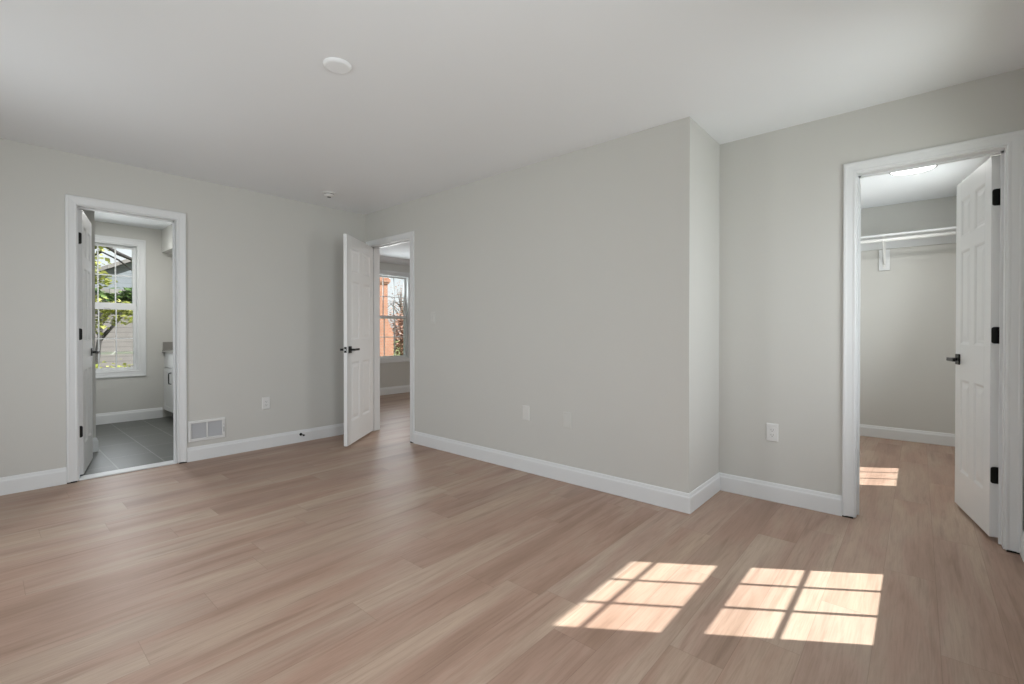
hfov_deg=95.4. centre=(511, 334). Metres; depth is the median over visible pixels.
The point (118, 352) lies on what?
deck railing
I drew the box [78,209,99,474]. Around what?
door
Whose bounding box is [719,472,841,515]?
baseboard
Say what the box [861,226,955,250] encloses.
closet shelf
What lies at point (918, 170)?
recessed light
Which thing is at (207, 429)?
air vent
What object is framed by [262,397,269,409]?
wall outlet
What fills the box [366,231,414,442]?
door frame
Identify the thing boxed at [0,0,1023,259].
ceiling
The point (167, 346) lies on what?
countertop
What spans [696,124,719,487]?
wall
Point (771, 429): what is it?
receptacle
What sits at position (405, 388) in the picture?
baseboard
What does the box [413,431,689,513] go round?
baseboard
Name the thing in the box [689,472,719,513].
baseboard
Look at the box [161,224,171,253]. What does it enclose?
wall
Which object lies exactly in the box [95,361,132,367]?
shrub
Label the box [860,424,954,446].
baseboard
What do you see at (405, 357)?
window
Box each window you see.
[95,235,145,378]
[380,270,409,362]
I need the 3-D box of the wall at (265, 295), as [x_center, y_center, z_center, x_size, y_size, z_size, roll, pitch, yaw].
[-2.906,-0.127,3.942,0.115,2.440,3.865,0,1,41]
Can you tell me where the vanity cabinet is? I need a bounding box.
[164,353,172,415]
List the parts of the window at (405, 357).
sash, sash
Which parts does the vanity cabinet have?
shaker frame, drawer, door, shaker frame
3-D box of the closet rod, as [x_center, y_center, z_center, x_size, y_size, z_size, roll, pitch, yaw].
[3.711,-0.946,4.654,1.340,0.033,0.033,0,1,41]
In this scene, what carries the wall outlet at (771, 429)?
attached to the wall at (781, 240)
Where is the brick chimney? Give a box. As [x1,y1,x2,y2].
[380,277,392,355]
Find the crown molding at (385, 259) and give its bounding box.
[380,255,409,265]
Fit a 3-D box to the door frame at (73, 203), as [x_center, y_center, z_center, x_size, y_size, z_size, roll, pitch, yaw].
[-3.080,0.030,3.744,0.147,2.128,0.747,0,1,41]
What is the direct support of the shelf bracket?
attached to the wall at (908, 309)
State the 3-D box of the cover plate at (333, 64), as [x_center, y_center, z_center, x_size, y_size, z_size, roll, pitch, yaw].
[-0.865,-1.329,2.308,0.134,0.014,0.134,0,1,41]
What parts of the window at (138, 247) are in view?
sash, sash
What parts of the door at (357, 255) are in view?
handle, panel, panel, panel, panel, panel, panel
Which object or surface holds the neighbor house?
on the ground
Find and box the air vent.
[188,417,224,442]
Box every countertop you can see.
[162,342,172,352]
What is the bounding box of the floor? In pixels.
[0,392,1023,683]
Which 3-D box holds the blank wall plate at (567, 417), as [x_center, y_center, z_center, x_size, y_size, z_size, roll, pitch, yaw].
[0.410,0.634,3.459,0.071,0.117,0.008,0,1,41]
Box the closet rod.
[861,231,955,243]
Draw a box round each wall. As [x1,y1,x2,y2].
[0,138,364,477]
[81,209,95,437]
[95,221,172,416]
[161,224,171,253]
[365,117,696,492]
[380,262,409,387]
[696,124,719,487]
[719,68,1023,529]
[860,196,956,433]
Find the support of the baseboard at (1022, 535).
attached to the wall
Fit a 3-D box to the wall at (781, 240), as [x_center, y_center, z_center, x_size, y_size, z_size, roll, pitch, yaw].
[2.015,-0.120,2.896,1.581,2.440,0.118,0,1,41]
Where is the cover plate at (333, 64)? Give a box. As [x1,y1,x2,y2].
[323,57,351,73]
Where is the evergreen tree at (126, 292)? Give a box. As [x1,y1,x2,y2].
[95,287,131,363]
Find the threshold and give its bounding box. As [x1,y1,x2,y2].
[79,460,176,480]
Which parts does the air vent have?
plate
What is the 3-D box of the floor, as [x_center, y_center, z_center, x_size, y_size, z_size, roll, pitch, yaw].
[-0.801,1.147,4.413,7.848,0.126,7.370,0,1,41]
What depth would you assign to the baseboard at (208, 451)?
4.43 m
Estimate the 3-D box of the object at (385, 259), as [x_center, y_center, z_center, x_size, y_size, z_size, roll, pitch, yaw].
[-2.451,-1.323,7.928,0.078,0.100,3.980,0,1,41]
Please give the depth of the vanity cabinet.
5.92 m
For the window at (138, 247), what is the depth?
5.86 m
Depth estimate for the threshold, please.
3.71 m
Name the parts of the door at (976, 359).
handle, panel, panel, panel, panel, panel, panel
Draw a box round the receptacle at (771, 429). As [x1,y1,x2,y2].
[769,427,774,437]
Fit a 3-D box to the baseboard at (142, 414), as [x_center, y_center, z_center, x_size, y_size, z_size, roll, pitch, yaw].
[-4.823,1.013,5.729,0.017,0.137,0.855,0,1,41]
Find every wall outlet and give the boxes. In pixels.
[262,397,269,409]
[766,423,778,441]
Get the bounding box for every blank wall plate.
[523,405,529,420]
[563,412,571,428]
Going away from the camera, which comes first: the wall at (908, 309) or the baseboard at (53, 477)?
the baseboard at (53, 477)
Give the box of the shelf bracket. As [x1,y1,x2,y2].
[879,236,889,270]
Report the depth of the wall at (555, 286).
3.44 m
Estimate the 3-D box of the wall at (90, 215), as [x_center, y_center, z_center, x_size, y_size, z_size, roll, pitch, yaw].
[-4.862,-0.130,4.435,1.650,2.440,1.135,0,1,41]
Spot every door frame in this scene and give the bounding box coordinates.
[65,194,186,483]
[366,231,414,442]
[842,130,1023,553]
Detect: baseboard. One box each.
[0,467,66,495]
[93,437,98,451]
[96,407,162,424]
[187,423,343,461]
[380,385,409,395]
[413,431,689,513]
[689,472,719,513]
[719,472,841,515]
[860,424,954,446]
[1020,530,1023,561]
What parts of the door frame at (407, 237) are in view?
casing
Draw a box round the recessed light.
[889,165,937,175]
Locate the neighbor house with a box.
[95,259,132,367]
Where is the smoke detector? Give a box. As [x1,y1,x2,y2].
[322,191,335,197]
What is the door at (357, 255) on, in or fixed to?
in the wall at (555, 286)
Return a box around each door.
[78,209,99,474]
[340,234,373,445]
[946,155,1000,537]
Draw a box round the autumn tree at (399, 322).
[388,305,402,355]
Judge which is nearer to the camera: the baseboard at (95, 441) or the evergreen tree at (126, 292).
the baseboard at (95, 441)
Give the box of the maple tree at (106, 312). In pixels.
[95,246,132,335]
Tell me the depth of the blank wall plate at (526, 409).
3.71 m
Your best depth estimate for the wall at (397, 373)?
8.38 m
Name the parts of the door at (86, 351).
panel, panel, panel, panel, panel, panel, handle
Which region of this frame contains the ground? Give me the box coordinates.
[393,340,399,355]
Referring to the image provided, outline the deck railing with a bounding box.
[100,351,132,354]
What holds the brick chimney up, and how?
on the ground
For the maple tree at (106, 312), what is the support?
on the ground
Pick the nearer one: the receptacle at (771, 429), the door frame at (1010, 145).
the door frame at (1010, 145)
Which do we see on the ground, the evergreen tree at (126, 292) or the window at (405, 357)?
the evergreen tree at (126, 292)
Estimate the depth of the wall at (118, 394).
5.96 m
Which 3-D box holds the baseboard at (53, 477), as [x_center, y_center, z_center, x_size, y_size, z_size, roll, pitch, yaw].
[-3.703,1.039,2.939,0.015,0.122,1.294,0,1,41]
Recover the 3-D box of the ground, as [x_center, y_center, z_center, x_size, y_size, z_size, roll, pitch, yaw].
[-9.678,1.694,18.918,110.000,0.300,110.000,0,1,41]
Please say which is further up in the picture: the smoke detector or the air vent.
the smoke detector
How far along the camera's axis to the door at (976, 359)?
2.65 m
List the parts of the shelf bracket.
angle arm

